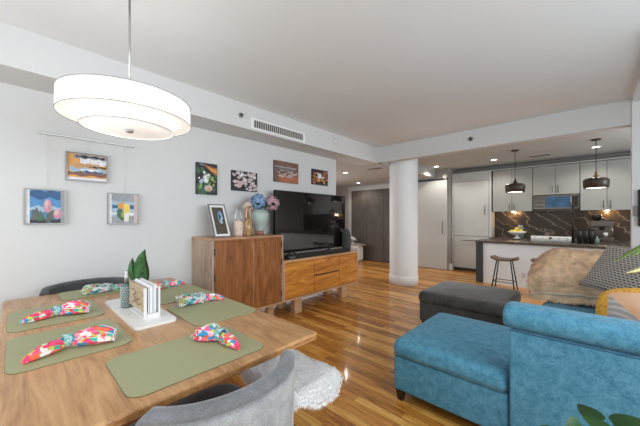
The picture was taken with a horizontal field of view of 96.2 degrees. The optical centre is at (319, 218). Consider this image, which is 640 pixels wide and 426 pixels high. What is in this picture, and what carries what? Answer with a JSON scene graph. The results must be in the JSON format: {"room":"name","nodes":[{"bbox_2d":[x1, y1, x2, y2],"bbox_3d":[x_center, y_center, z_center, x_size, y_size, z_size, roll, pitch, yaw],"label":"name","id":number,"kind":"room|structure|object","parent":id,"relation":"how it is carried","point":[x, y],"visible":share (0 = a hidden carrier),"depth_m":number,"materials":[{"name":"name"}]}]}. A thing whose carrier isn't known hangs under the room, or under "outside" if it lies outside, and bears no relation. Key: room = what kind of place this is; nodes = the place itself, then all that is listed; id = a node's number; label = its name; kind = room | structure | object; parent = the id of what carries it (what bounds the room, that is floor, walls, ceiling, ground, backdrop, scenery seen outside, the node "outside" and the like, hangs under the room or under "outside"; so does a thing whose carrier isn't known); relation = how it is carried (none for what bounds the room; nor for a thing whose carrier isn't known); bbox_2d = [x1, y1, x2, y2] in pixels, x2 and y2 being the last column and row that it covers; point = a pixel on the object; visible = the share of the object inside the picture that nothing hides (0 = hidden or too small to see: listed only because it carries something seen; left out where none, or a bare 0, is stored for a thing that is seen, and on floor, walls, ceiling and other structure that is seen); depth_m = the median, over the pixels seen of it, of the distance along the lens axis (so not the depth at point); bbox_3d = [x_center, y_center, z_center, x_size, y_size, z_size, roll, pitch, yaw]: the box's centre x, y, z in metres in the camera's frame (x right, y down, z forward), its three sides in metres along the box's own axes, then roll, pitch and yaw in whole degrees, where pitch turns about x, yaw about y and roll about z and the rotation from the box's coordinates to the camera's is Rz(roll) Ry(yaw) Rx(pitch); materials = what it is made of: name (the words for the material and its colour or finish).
{"room":"open-plan living room","nodes":[
{"label":"open-plan living room","id":0,"kind":"room"},
{"bbox_2d":[0,82,335,317],"bbox_3d":[-1.812,-0.030,3.379,0.140,2.820,6.070,0,0,43],"label":"wall","id":1,"kind":"structure","parent":0,"point":[33,258],"depth_m":2.92,"materials":[{"name":"white paint"}]},
{"bbox_2d":[37,131,133,147],"bbox_3d":[-2.244,-0.762,2.800,0.017,0.015,0.735,0,0,43],"label":"rail","id":2,"kind":"object","parent":1,"relation":"attached to","point":[37,131],"visible":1,"depth_m":2.76,"materials":[{"name":"silver metal"}]},
{"bbox_2d":[24,188,65,224],"bbox_3d":[-2.451,-0.352,2.567,0.030,0.810,0.270,0,0,43],"label":"picture","id":3,"kind":"object","parent":2,"relation":"hanging from","point":[41,206],"visible":1,"depth_m":2.56,"materials":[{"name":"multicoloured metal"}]},
{"bbox_2d":[66,151,107,182],"bbox_3d":[-2.250,-0.557,2.782,0.030,0.399,0.318,0,0,43],"label":"picture","id":4,"kind":"object","parent":2,"relation":"hanging from","point":[85,167],"visible":1,"depth_m":2.77,"materials":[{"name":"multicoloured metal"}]},
{"bbox_2d":[107,192,138,223],"bbox_3d":[-2.049,-0.349,2.998,0.030,0.816,0.273,0,0,43],"label":"picture","id":5,"kind":"object","parent":2,"relation":"hanging from","point":[122,208],"visible":1,"depth_m":2.98,"materials":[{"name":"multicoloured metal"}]},
{"bbox_2d":[0,22,376,165],"bbox_3d":[-1.331,-1.284,3.485,0.420,0.309,6.882,0,0,43],"label":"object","id":6,"kind":"structure","parent":1,"relation":"attached to","point":[30,60],"depth_m":2.98,"materials":[{"name":"white paint"}]},
{"bbox_2d":[195,162,216,194],"bbox_3d":[-1.436,-0.502,3.647,0.041,0.396,0.274,0,0,43],"label":"picture","id":7,"kind":"object","parent":1,"relation":"attached to","point":[205,173],"visible":1,"depth_m":3.62,"materials":[{"name":"metal"}]},
{"bbox_2d":[231,170,257,191],"bbox_3d":[-1.060,-0.523,4.051,0.041,0.274,0.411,0,0,43],"label":"picture","id":8,"kind":"object","parent":1,"relation":"attached to","point":[240,180],"visible":1,"depth_m":4.03,"materials":[{"name":"metal"}]},
{"bbox_2d":[251,117,304,142],"bbox_3d":[-0.553,-1.218,4.002,0.011,0.136,0.950,0,0,43],"label":"air vent","id":9,"kind":"object","parent":1,"relation":"attached to","point":[257,124],"visible":1,"depth_m":3.96,"materials":[{"name":"white metal"}]},
{"bbox_2d":[273,160,297,183],"bbox_3d":[-0.540,-0.740,4.615,0.032,0.332,0.502,0,0,43],"label":"picture","id":10,"kind":"object","parent":1,"relation":"attached to","point":[285,172],"visible":1,"depth_m":4.59,"materials":[{"name":"metal"}]},
{"bbox_2d":[259,289,335,310],"bbox_3d":[-1.759,1.330,3.322,0.015,0.100,6.060,0,0,43],"label":"baseboard","id":11,"kind":"structure","parent":1,"relation":"attached to","point":[332,289],"depth_m":4.97,"materials":[{"name":"white wood"}]},
{"bbox_2d":[311,169,327,185],"bbox_3d":[0.001,-0.740,5.189,0.039,0.272,0.411,0,0,43],"label":"picture","id":12,"kind":"object","parent":1,"relation":"attached to","point":[318,177],"visible":1,"depth_m":5.15,"materials":[{"name":"metal"}]},
{"bbox_2d":[333,138,337,144],"bbox_3d":[0.269,-1.310,4.864,0.038,0.120,0.120,0,0,43],"label":"smoke detector","id":13,"kind":"object","parent":1,"relation":"attached to","point":[335,141],"visible":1,"depth_m":4.85,"materials":[{"name":"white plastic"}]},
{"bbox_2d":[0,0,639,147],"bbox_3d":[0.591,-1.490,1.630,5.960,0.100,6.990,0,0,43],"label":"ceiling","id":14,"kind":"structure","parent":0,"point":[375,73],"depth_m":2.49,"materials":[{"name":"paint"}]},
{"bbox_2d":[53,0,190,140],"bbox_3d":[-1.193,-0.989,1.800,0.702,0.901,0.702,0,0,11],"label":"drum pendant","id":15,"kind":"object","parent":14,"relation":"hanging from","point":[114,106],"visible":1,"depth_m":1.59,"materials":[{"name":"white fabric"}]},
{"bbox_2d":[55,98,189,134],"bbox_3d":[-1.193,-0.617,1.800,0.688,0.003,0.688,0,0,43],"label":"diffuser","id":16,"kind":"object","parent":15,"relation":"attached to","point":[69,108],"depth_m":1.59,"materials":[{"name":"white plastic"}]},
{"bbox_2d":[79,116,172,139],"bbox_3d":[-1.193,-0.561,1.800,0.486,0.003,0.486,0,0,43],"label":"diffuser","id":17,"kind":"object","parent":15,"relation":"attached to","point":[143,128],"depth_m":1.77,"materials":[{"name":"white glass"}]},
{"bbox_2d":[632,79,639,101],"bbox_3d":[3.759,-1.415,2.134,1.811,0.049,1.849,0,0,43],"label":"trim","id":18,"kind":"structure","parent":14,"relation":"attached to","point":[636,97],"depth_m":3.22,"materials":[{"name":"white paint"}]},
{"bbox_2d":[336,160,434,186],"bbox_3d":[0.610,-1.285,8.271,4.210,0.310,4.670,0,0,43],"label":"ceiling","id":19,"kind":"structure","parent":0,"point":[357,175],"depth_m":7.38,"materials":[{"name":"paint"}]},
{"bbox_2d":[366,167,383,169],"bbox_3d":[1.225,-1.122,6.446,0.400,0.014,0.160,0,0,43],"label":"ceiling vent","id":20,"kind":"object","parent":19,"relation":"in","point":[374,167],"visible":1,"depth_m":6.42,"materials":[{"name":"white metal"}]},
{"bbox_2d":[225,260,546,425],"bbox_3d":[0.542,1.410,4.247,9.600,0.060,10.750,0,0,43],"label":"floor","id":21,"kind":"structure","parent":0,"point":[357,333],"depth_m":3.15,"materials":[{"name":"brown wood"}]},
{"bbox_2d":[39,277,123,295],"bbox_3d":[-1.992,0.977,2.500,0.672,0.810,0.635,0,0,43],"label":"dining chair","id":22,"kind":"object","parent":21,"relation":"on","point":[74,285],"visible":0.25,"depth_m":2.63,"materials":[{"name":"grey fabric"}]},
{"bbox_2d":[0,278,316,425],"bbox_3d":[-1.216,1.005,1.896,2.175,0.750,1.215,0,0,43],"label":"dining table","id":23,"kind":"object","parent":21,"relation":"on","point":[80,391],"visible":0.59,"depth_m":1.16,"materials":[{"name":"brown wood"}]},
{"bbox_2d":[6,300,103,332],"bbox_3d":[-1.740,0.628,1.896,0.512,0.004,0.442,0,0,43],"label":"placemat","id":24,"kind":"object","parent":23,"relation":"on","point":[13,318],"visible":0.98,"depth_m":1.80,"materials":[{"name":"green fabric"}]},
{"bbox_2d":[19,300,90,323],"bbox_3d":[-1.671,0.584,1.833,0.138,0.087,0.342,0,0,43],"label":"napkin","id":25,"kind":"object","parent":24,"relation":"on","point":[75,306],"visible":1,"depth_m":1.84,"materials":[{"name":"fabric"}]},
{"bbox_2d":[4,319,131,374],"bbox_3d":[-1.284,0.628,1.475,0.512,0.004,0.447,0,0,43],"label":"placemat","id":26,"kind":"object","parent":23,"relation":"on","point":[17,348],"visible":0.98,"depth_m":1.39,"materials":[{"name":"green fabric"}]},
{"bbox_2d":[21,325,116,363],"bbox_3d":[-1.188,0.587,1.391,0.152,0.082,0.359,0,0,43],"label":"napkin","id":27,"kind":"object","parent":26,"relation":"on","point":[97,334],"visible":1,"depth_m":1.39,"materials":[{"name":"fabric"}]},
{"bbox_2d":[58,290,119,300],"bbox_3d":[-1.878,0.628,2.517,0.341,0.004,0.602,0,0,43],"label":"placemat","id":28,"kind":"object","parent":23,"relation":"on","point":[70,295],"visible":0.51,"depth_m":2.36,"materials":[{"name":"green fabric"}]},
{"bbox_2d":[80,283,120,293],"bbox_3d":[-1.833,0.588,2.462,0.348,0.079,0.130,0,0,-33],"label":"napkin","id":29,"kind":"object","parent":28,"relation":"on","point":[96,288],"visible":0.86,"depth_m":2.42,"materials":[{"name":"fabric"}]},
{"bbox_2d":[105,298,176,329],"bbox_3d":[-1.243,0.623,1.959,0.790,0.014,0.230,0,0,43],"label":"tray","id":30,"kind":"object","parent":23,"relation":"on","point":[130,317],"visible":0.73,"depth_m":1.79,"materials":[{"name":"white ceramic"}]},
{"bbox_2d":[120,270,131,307],"bbox_3d":[-1.351,0.487,2.005,0.077,0.256,0.076,0,0,43],"label":"pepper mill","id":31,"kind":"object","parent":30,"relation":"on","point":[124,298],"visible":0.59,"depth_m":1.98,"materials":[{"name":"grey ceramic"}]},
{"bbox_2d":[128,250,148,280],"bbox_3d":[-1.338,0.420,2.160,0.127,0.391,0.144,0,0,14],"label":"snake plant","id":32,"kind":"object","parent":30,"relation":"on","point":[139,269],"visible":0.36,"depth_m":2.13,"materials":[{"name":"green plant"}]},
{"bbox_2d":[129,280,160,319],"bbox_3d":[-1.149,0.520,1.880,0.345,0.190,0.088,0,0,43],"label":"napkin holder","id":33,"kind":"object","parent":30,"relation":"on","point":[137,292],"visible":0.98,"depth_m":1.81,"materials":[{"name":"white wood"}]},
{"bbox_2d":[134,278,155,313],"bbox_3d":[-1.152,0.512,1.891,0.305,0.196,0.047,0,0,43],"label":"paper napkins","id":34,"kind":"object","parent":33,"relation":"in","point":[151,287],"visible":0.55,"depth_m":1.79,"materials":[{"name":"white paper"}]},
{"bbox_2d":[106,326,262,397],"bbox_3d":[-0.606,0.628,1.337,0.412,0.004,0.582,0,0,43],"label":"placemat","id":35,"kind":"object","parent":23,"relation":"on","point":[143,372],"visible":0.91,"depth_m":1.25,"materials":[{"name":"green fabric"}]},
{"bbox_2d":[190,323,239,349],"bbox_3d":[-0.501,0.590,1.473,0.291,0.074,0.145,0,0,19],"label":"napkin","id":36,"kind":"object","parent":35,"relation":"on","point":[212,331],"visible":1,"depth_m":1.45,"materials":[{"name":"fabric"}]},
{"bbox_2d":[156,284,213,304],"bbox_3d":[-1.213,0.628,2.427,0.557,0.004,0.427,0,0,43],"label":"placemat","id":37,"kind":"object","parent":23,"relation":"on","point":[167,295],"visible":0.51,"depth_m":2.46,"materials":[{"name":"green fabric"}]},
{"bbox_2d":[154,280,184,289],"bbox_3d":[-1.379,0.595,2.584,0.132,0.065,0.332,0,0,43],"label":"napkin","id":38,"kind":"object","parent":37,"relation":"on","point":[164,284],"visible":0.7,"depth_m":2.60,"materials":[{"name":"fabric"}]},
{"bbox_2d":[167,297,255,325],"bbox_3d":[-0.752,0.628,1.990,0.527,0.004,0.427,0,0,43],"label":"placemat","id":39,"kind":"object","parent":23,"relation":"on","point":[199,314],"visible":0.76,"depth_m":1.93,"materials":[{"name":"green fabric"}]},
{"bbox_2d":[175,292,223,306],"bbox_3d":[-0.899,0.588,2.155,0.321,0.080,0.128,0,0,-42],"label":"napkin","id":40,"kind":"object","parent":39,"relation":"on","point":[185,299],"visible":1,"depth_m":2.11,"materials":[{"name":"fabric"}]},
{"bbox_2d":[129,349,295,425],"bbox_3d":[-0.455,0.977,1.190,0.672,0.810,0.635,0,0,43],"label":"dining chair","id":41,"kind":"object","parent":21,"relation":"on","point":[269,400],"visible":1,"depth_m":0.96,"materials":[{"name":"grey fabric"}]},
{"bbox_2d":[192,234,282,315],"bbox_3d":[-1.034,0.801,3.715,0.528,1.158,1.015,0,0,43],"label":"sideboard","id":42,"kind":"object","parent":21,"relation":"on","point":[247,270],"visible":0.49,"depth_m":3.47,"materials":[{"name":"brown wood"}]},
{"bbox_2d":[207,204,231,237],"bbox_3d":[-1.211,0.025,3.464,0.191,0.399,0.215,0,0,43],"label":"photo frame","id":43,"kind":"object","parent":42,"relation":"on","point":[217,212],"visible":0.98,"depth_m":3.46,"materials":[{"name":"white wood"}]},
{"bbox_2d":[211,207,227,233],"bbox_3d":[-1.208,0.024,3.462,0.145,0.350,0.002,0,-24,-47],"label":"photo","id":44,"kind":"object","parent":43,"relation":"attached to","point":[220,225],"depth_m":3.46},
{"bbox_2d":[233,209,242,235],"bbox_3d":[-1.045,0.048,3.675,0.124,0.348,0.124,0,0,43],"label":"glass lantern","id":45,"kind":"object","parent":42,"relation":"on","point":[237,225],"visible":0.99,"depth_m":3.63,"materials":[{"name":"beige glass"}]},
{"bbox_2d":[243,206,252,235],"bbox_3d":[-0.925,0.032,3.700,0.123,0.380,0.124,0,0,43],"label":"lantern","id":46,"kind":"object","parent":42,"relation":"on","point":[248,230],"visible":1,"depth_m":3.66,"materials":[{"name":"orange glass"}]},
{"bbox_2d":[251,209,268,234],"bbox_3d":[-0.831,0.049,3.947,0.262,0.345,0.262,0,0,43],"label":"vase","id":47,"kind":"object","parent":42,"relation":"on","point":[259,217],"visible":0.88,"depth_m":3.86,"materials":[{"name":"ceramic"}]},
{"bbox_2d":[242,201,252,210],"bbox_3d":[-0.971,-0.122,3.819,0.166,0.219,0.169,0,0,6],"label":"hydrangea","id":48,"kind":"object","parent":47,"relation":"in","point":[245,204],"visible":0.91,"depth_m":3.76,"materials":[{"name":"beige plant"}]},
{"bbox_2d":[250,193,268,208],"bbox_3d":[-0.795,-0.183,3.883,0.296,0.318,0.294,0,0,43],"label":"hydrangea","id":49,"kind":"object","parent":47,"relation":"in","point":[257,200],"visible":0.95,"depth_m":3.82,"materials":[{"name":"blue plant"}]},
{"bbox_2d":[265,196,281,212],"bbox_3d":[-0.679,-0.164,3.993,0.234,0.303,0.332,0,0,24],"label":"hydrangea","id":50,"kind":"object","parent":47,"relation":"in","point":[272,203],"visible":0.88,"depth_m":3.93,"materials":[{"name":"pink plant"}]},
{"bbox_2d":[276,249,357,313],"bbox_3d":[-0.096,0.980,4.721,0.528,0.800,1.726,0,0,43],"label":"tv console","id":51,"kind":"object","parent":21,"relation":"on","point":[308,276],"visible":0.8,"depth_m":4.42,"materials":[{"name":"brown wood"}]},
{"bbox_2d":[273,190,344,254],"bbox_3d":[-0.095,0.081,4.781,0.268,0.998,1.645,0,0,43],"label":"television","id":52,"kind":"object","parent":51,"relation":"on","point":[305,221],"visible":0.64,"depth_m":4.68,"materials":[{"name":"black glass"}]},
{"bbox_2d":[285,248,349,259],"bbox_3d":[0.015,0.549,4.546,0.082,0.060,1.430,0,0,43],"label":"soundbar","id":53,"kind":"object","parent":51,"relation":"on","point":[326,252],"visible":1,"depth_m":4.40,"materials":[{"name":"black plastic"}]},
{"bbox_2d":[342,229,350,249],"bbox_3d":[0.485,0.382,5.249,0.165,0.394,0.165,0,0,43],"label":"speaker","id":54,"kind":"object","parent":51,"relation":"on","point":[346,236],"visible":0.81,"depth_m":5.18},
{"bbox_2d":[351,243,365,261],"bbox_3d":[1.145,1.100,9.351,0.620,0.560,0.320,0,0,43],"label":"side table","id":55,"kind":"object","parent":21,"relation":"on","point":[358,247],"visible":0.52,"depth_m":9.19,"materials":[{"name":"white wood"}]},
{"bbox_2d":[419,281,520,326],"bbox_3d":[1.976,1.153,3.791,0.998,0.454,0.978,0,0,43],"label":"ottoman","id":56,"kind":"object","parent":21,"relation":"on","point":[473,301],"visible":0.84,"depth_m":3.54,"materials":[{"name":"grey fabric"}]},
{"bbox_2d":[452,171,494,271],"bbox_3d":[4.023,0.100,7.584,0.940,2.560,0.379,0,0,43],"label":"refrigerator","id":57,"kind":"object","parent":21,"relation":"on","point":[473,216],"visible":0.89,"depth_m":7.49,"materials":[{"name":"paint"}]},
{"bbox_2d":[476,243,482,281],"bbox_3d":[3.673,0.952,6.468,0.130,0.856,0.650,0,0,43],"label":"waterfall panel","id":58,"kind":"object","parent":21,"relation":"on","point":[479,246],"visible":0.47,"depth_m":6.22,"materials":[{"name":"grey stone"}]},
{"bbox_2d":[490,255,518,289],"bbox_3d":[3.597,1.061,5.602,0.480,0.642,0.342,0,0,43],"label":"bar stool","id":59,"kind":"object","parent":21,"relation":"on","point":[494,257],"visible":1,"depth_m":5.58,"materials":[{"name":"brown wood"}]},
{"bbox_2d":[393,301,639,425],"bbox_3d":[2.095,0.904,2.355,2.047,0.951,2.370,0,0,43],"label":"sofa","id":60,"kind":"object","parent":21,"relation":"on","point":[552,358],"visible":0.89,"depth_m":1.63,"materials":[{"name":"blue fabric"}]},
{"bbox_2d":[394,313,510,392],"bbox_3d":[1.141,0.964,2.278,0.756,0.138,0.939,0,0,43],"label":"cushion","id":61,"kind":"object","parent":60,"relation":"on","point":[474,352],"depth_m":2.04,"materials":[{"name":"blue fabric"}]},
{"bbox_2d":[542,301,594,313],"bbox_3d":[2.523,0.965,2.559,0.920,0.159,0.927,0,0,43],"label":"seat cushion","id":62,"kind":"object","parent":60,"relation":"on","point":[579,308],"depth_m":2.88,"materials":[{"name":"blue fabric"}]},
{"bbox_2d":[525,248,639,307],"bbox_3d":[2.813,0.595,3.008,1.061,0.612,0.639,0,0,43],"label":"fur throw","id":63,"kind":"object","parent":60,"relation":"on","point":[556,275],"visible":0.69,"depth_m":2.99,"materials":[{"name":"beige fur"}]},
{"bbox_2d":[579,245,639,290],"bbox_3d":[2.631,0.455,2.469,0.264,0.408,0.669,0,0,5],"label":"throw pillow","id":64,"kind":"object","parent":60,"relation":"on","point":[606,274],"visible":0.88,"depth_m":2.53,"materials":[{"name":"grey fabric"}]},
{"bbox_2d":[595,288,639,321],"bbox_3d":[1.906,0.645,1.641,0.244,0.501,0.556,0,0,-24],"label":"throw pillow","id":65,"kind":"object","parent":60,"relation":"on","point":[622,303],"visible":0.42,"depth_m":1.76,"materials":[{"name":"fabric"}]},
{"bbox_2d":[483,243,604,287],"bbox_3d":[5.014,0.953,5.197,3.555,0.855,0.560,0,0,43],"label":"kitchen island","id":66,"kind":"object","parent":21,"relation":"on","point":[525,253],"visible":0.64,"depth_m":5.86,"materials":[{"name":"white wood"}]},
{"bbox_2d":[475,239,630,248],"bbox_3d":[5.007,0.499,5.223,3.800,0.048,0.690,0,0,43],"label":"island countertop","id":67,"kind":"structure","parent":66,"relation":"on","point":[496,241],"depth_m":5.49,"materials":[{"name":"stone"}]},
{"bbox_2d":[570,203,574,242],"bbox_3d":[4.927,0.083,5.599,0.080,0.783,0.298,0,0,43],"label":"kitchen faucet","id":68,"kind":"object","parent":67,"relation":"on","point":[572,207],"visible":0.91,"depth_m":5.55,"materials":[{"name":"black metal"}]},
{"bbox_2d":[577,229,581,243],"bbox_3d":[4.935,0.340,5.461,0.072,0.270,0.072,0,0,43],"label":"canister","id":69,"kind":"object","parent":67,"relation":"on","point":[579,231],"visible":1,"depth_m":5.44,"materials":[{"name":"black plastic"}]},
{"bbox_2d":[583,229,587,243],"bbox_3d":[4.998,0.337,5.403,0.072,0.275,0.072,0,0,43],"label":"canister","id":70,"kind":"object","parent":67,"relation":"on","point":[585,231],"visible":1,"depth_m":5.38,"materials":[{"name":"black plastic"}]},
{"bbox_2d":[589,229,593,243],"bbox_3d":[5.056,0.340,5.349,0.072,0.270,0.072,0,0,43],"label":"canister","id":71,"kind":"object","parent":67,"relation":"on","point":[591,231],"visible":0.91,"depth_m":5.32,"materials":[{"name":"black plastic"}]},
{"bbox_2d":[531,236,570,241],"bbox_3d":[5.130,0.870,6.359,0.700,0.980,0.658,0,0,43],"label":"range cooker","id":72,"kind":"object","parent":21,"relation":"on","point":[533,238],"visible":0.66,"depth_m":6.13,"materials":[{"name":"metal"}]},
{"bbox_3d":[4.589,0.946,6.897,0.813,0.868,0.609,0,0,43],"label":"base cabinet","id":73,"kind":"object","parent":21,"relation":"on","visible":0},
{"bbox_2d":[489,237,630,244],"bbox_3d":[5.528,0.487,6.029,3.378,0.045,0.599,0,0,43],"label":"countertop","id":74,"kind":"structure","parent":73,"relation":"on","point":[503,238],"depth_m":6.07,"materials":[{"name":"stone"}]},
{"bbox_2d":[508,231,526,237],"bbox_3d":[4.632,0.382,6.756,0.370,0.165,0.370,0,0,43],"label":"fruit bowl","id":75,"kind":"object","parent":74,"relation":"on","point":[515,233],"visible":0.85,"depth_m":6.67,"materials":[{"name":"white ceramic"}]},
{"bbox_2d":[517,225,523,237],"bbox_3d":[4.841,0.312,6.937,0.130,0.305,0.130,0,0,43],"label":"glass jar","id":76,"kind":"object","parent":74,"relation":"on","point":[520,227],"visible":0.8,"depth_m":6.88,"materials":[{"name":"clear glass"}]},
{"bbox_2d":[590,215,613,241],"bbox_3d":[5.684,0.197,5.795,0.340,0.535,0.411,0,0,43],"label":"espresso machine","id":77,"kind":"object","parent":74,"relation":"on","point":[600,226],"visible":0.86,"depth_m":5.76,"materials":[{"name":"silver metal"}]},
{"bbox_3d":[1.076,1.158,0.802,0.580,0.447,0.580,0,0,43],"label":"side table","id":78,"kind":"object","parent":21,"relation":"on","visible":0},
{"bbox_2d":[540,404,639,425],"bbox_3d":[0.847,0.756,0.875,0.335,0.356,0.283,0,0,43],"label":"pothos plant","id":79,"kind":"object","parent":78,"relation":"on","point":[593,417],"visible":1,"depth_m":0.86,"materials":[{"name":"green plant"}]},
{"bbox_2d":[614,245,639,273],"bbox_3d":[1.314,0.449,0.839,0.655,0.970,0.419,0,0,43],"label":"dracaena","id":80,"kind":"object","parent":78,"relation":"on","point":[637,270],"visible":1,"depth_m":0.90,"materials":[{"name":"green plant"}]},
{"bbox_2d":[336,169,448,269],"bbox_3d":[1.837,0.020,9.253,4.465,2.720,0.140,0,0,43],"label":"wall","id":81,"kind":"structure","parent":0,"point":[439,173],"depth_m":8.02,"materials":[{"name":"grey paint"}]},
{"bbox_2d":[348,183,389,232],"bbox_3d":[1.718,0.150,9.247,2.000,2.460,0.030,0,0,43],"label":"trim","id":82,"kind":"structure","parent":81,"relation":"attached to","point":[379,186],"depth_m":9.68,"materials":[{"name":"paint"}]},
{"bbox_2d":[351,188,389,262],"bbox_3d":[1.765,0.220,9.202,1.870,2.300,0.024,0,0,43],"label":"door","id":83,"kind":"structure","parent":81,"relation":"in","point":[370,209],"depth_m":9.25,"materials":[{"name":"brown wood"}]},
{"bbox_2d":[418,174,447,269],"bbox_3d":[3.038,0.097,7.976,0.965,2.543,0.119,0,0,43],"label":"door","id":84,"kind":"structure","parent":81,"relation":"in","point":[432,194],"depth_m":7.91,"materials":[{"name":"paint"}]},
{"bbox_2d":[390,159,417,276],"bbox_3d":[1.779,0.020,6.119,0.580,2.720,0.580,0,0,43],"label":"column","id":85,"kind":"structure","parent":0,"point":[403,174],"depth_m":5.86,"materials":[{"name":"white paint"}]},
{"bbox_2d":[389,273,417,286],"bbox_3d":[1.779,1.280,6.119,0.598,0.200,0.598,0,0,43],"label":"baseboard","id":86,"kind":"structure","parent":85,"relation":"attached to","point":[394,280],"depth_m":5.86,"materials":[{"name":"white paint"}]},
{"bbox_2d":[449,169,455,263],"bbox_3d":[3.651,0.020,7.910,0.020,2.720,0.450,0,0,43],"label":"wall","id":87,"kind":"structure","parent":0,"point":[451,171],"depth_m":7.76,"materials":[{"name":"grey paint"}]},
{"bbox_2d":[377,99,631,163],"bbox_3d":[2.498,-1.284,4.698,3.526,0.309,0.140,0,0,43],"label":"soffit","id":88,"kind":"structure","parent":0,"point":[618,114],"depth_m":4.21,"materials":[{"name":"white paint"}]},
{"bbox_2d":[418,127,630,170],"bbox_3d":[4.485,-1.390,5.389,5.390,0.100,3.600,0,0,43],"label":"ceiling","id":89,"kind":"structure","parent":0,"point":[614,141],"depth_m":5.75,"materials":[{"name":"paint"}]},
{"bbox_2d":[505,149,525,192],"bbox_3d":[3.826,-0.924,5.635,0.336,0.829,0.336,0,0,43],"label":"pendant lamp","id":90,"kind":"object","parent":89,"relation":"hanging from","point":[515,187],"visible":1,"depth_m":5.53,"materials":[{"name":"black metal"}]},
{"bbox_2d":[527,153,551,157],"bbox_3d":[4.635,-1.332,6.070,0.400,0.014,0.160,0,0,43],"label":"ceiling vent","id":91,"kind":"object","parent":89,"relation":"in","point":[547,153],"visible":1,"depth_m":6.05,"materials":[{"name":"white metal"}]},
{"bbox_2d":[583,138,609,188],"bbox_3d":[4.663,-0.924,4.854,0.336,0.829,0.336,0,0,43],"label":"pendant lamp","id":92,"kind":"object","parent":89,"relation":"hanging from","point":[596,182],"visible":1,"depth_m":4.77,"materials":[{"name":"black metal"}]},
{"bbox_2d":[456,152,630,241],"bbox_3d":[5.641,0.020,6.430,4.920,2.720,0.140,0,0,43],"label":"wall","id":93,"kind":"structure","parent":0,"point":[536,223],"depth_m":6.57,"materials":[{"name":"brown stone"}]},
{"bbox_2d":[493,168,533,211],"bbox_3d":[4.685,-0.670,6.974,0.798,1.000,0.365,0,0,43],"label":"upper cabinet","id":94,"kind":"object","parent":93,"relation":"attached to","point":[502,201],"visible":0.94,"depth_m":6.86,"materials":[{"name":"beige paint"}]},
{"bbox_2d":[452,156,630,174],"bbox_3d":[5.490,-1.194,6.254,4.900,0.023,0.360,0,0,43],"label":"trim","id":95,"kind":"structure","parent":93,"relation":"attached to","point":[626,156],"depth_m":6.33,"materials":[{"name":"paint"}]},
{"bbox_2d":[533,163,579,195],"bbox_3d":[5.274,-0.850,6.425,0.798,0.640,0.365,0,0,43],"label":"upper cabinet","id":96,"kind":"object","parent":93,"relation":"attached to","point":[555,179],"visible":1,"depth_m":6.30,"materials":[{"name":"beige paint"}]},
{"bbox_2d":[533,194,579,209],"bbox_3d":[5.263,-0.362,6.414,0.790,0.315,0.396,0,0,43],"label":"microwave","id":97,"kind":"object","parent":96,"relation":"attached to","point":[542,202],"visible":0.99,"depth_m":6.29,"materials":[{"name":"silver metal"}]},
{"bbox_2d":[580,158,630,210],"bbox_3d":[5.862,-0.670,5.876,0.798,1.000,0.365,0,0,43],"label":"upper cabinet","id":98,"kind":"object","parent":93,"relation":"attached to","point":[617,196],"visible":0.81,"depth_m":5.75,"materials":[{"name":"beige paint"}]},
{"bbox_2d":[631,101,639,248],"bbox_3d":[4.444,-0.029,2.870,1.814,2.819,0.160,0,0,43],"label":"wall pillar","id":99,"kind":"structure","parent":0,"point":[635,127],"depth_m":3.41,"materials":[{"name":"white paint"}]},
{"bbox_2d":[633,189,639,225],"bbox_3d":[3.860,-0.125,3.267,0.400,0.430,0.053,0,0,43],"label":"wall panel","id":100,"kind":"object","parent":99,"relation":"attached to","point":[636,209],"visible":1,"depth_m":3.36,"materials":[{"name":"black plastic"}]},
{"bbox_3d":[-0.669,1.170,2.251,1.770,0.420,0.340,0,0,43],"label":"bench","id":101,"kind":"object","parent":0,"visible":0},
{"bbox_2d":[239,349,343,411],"bbox_3d":[-0.188,0.978,1.802,0.654,0.118,0.520,0,0,43],"label":"sheepskin","id":102,"kind":"object","parent":101,"relation":"on","point":[316,383],"visible":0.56,"depth_m":1.71,"materials":[{"name":"white fur"}]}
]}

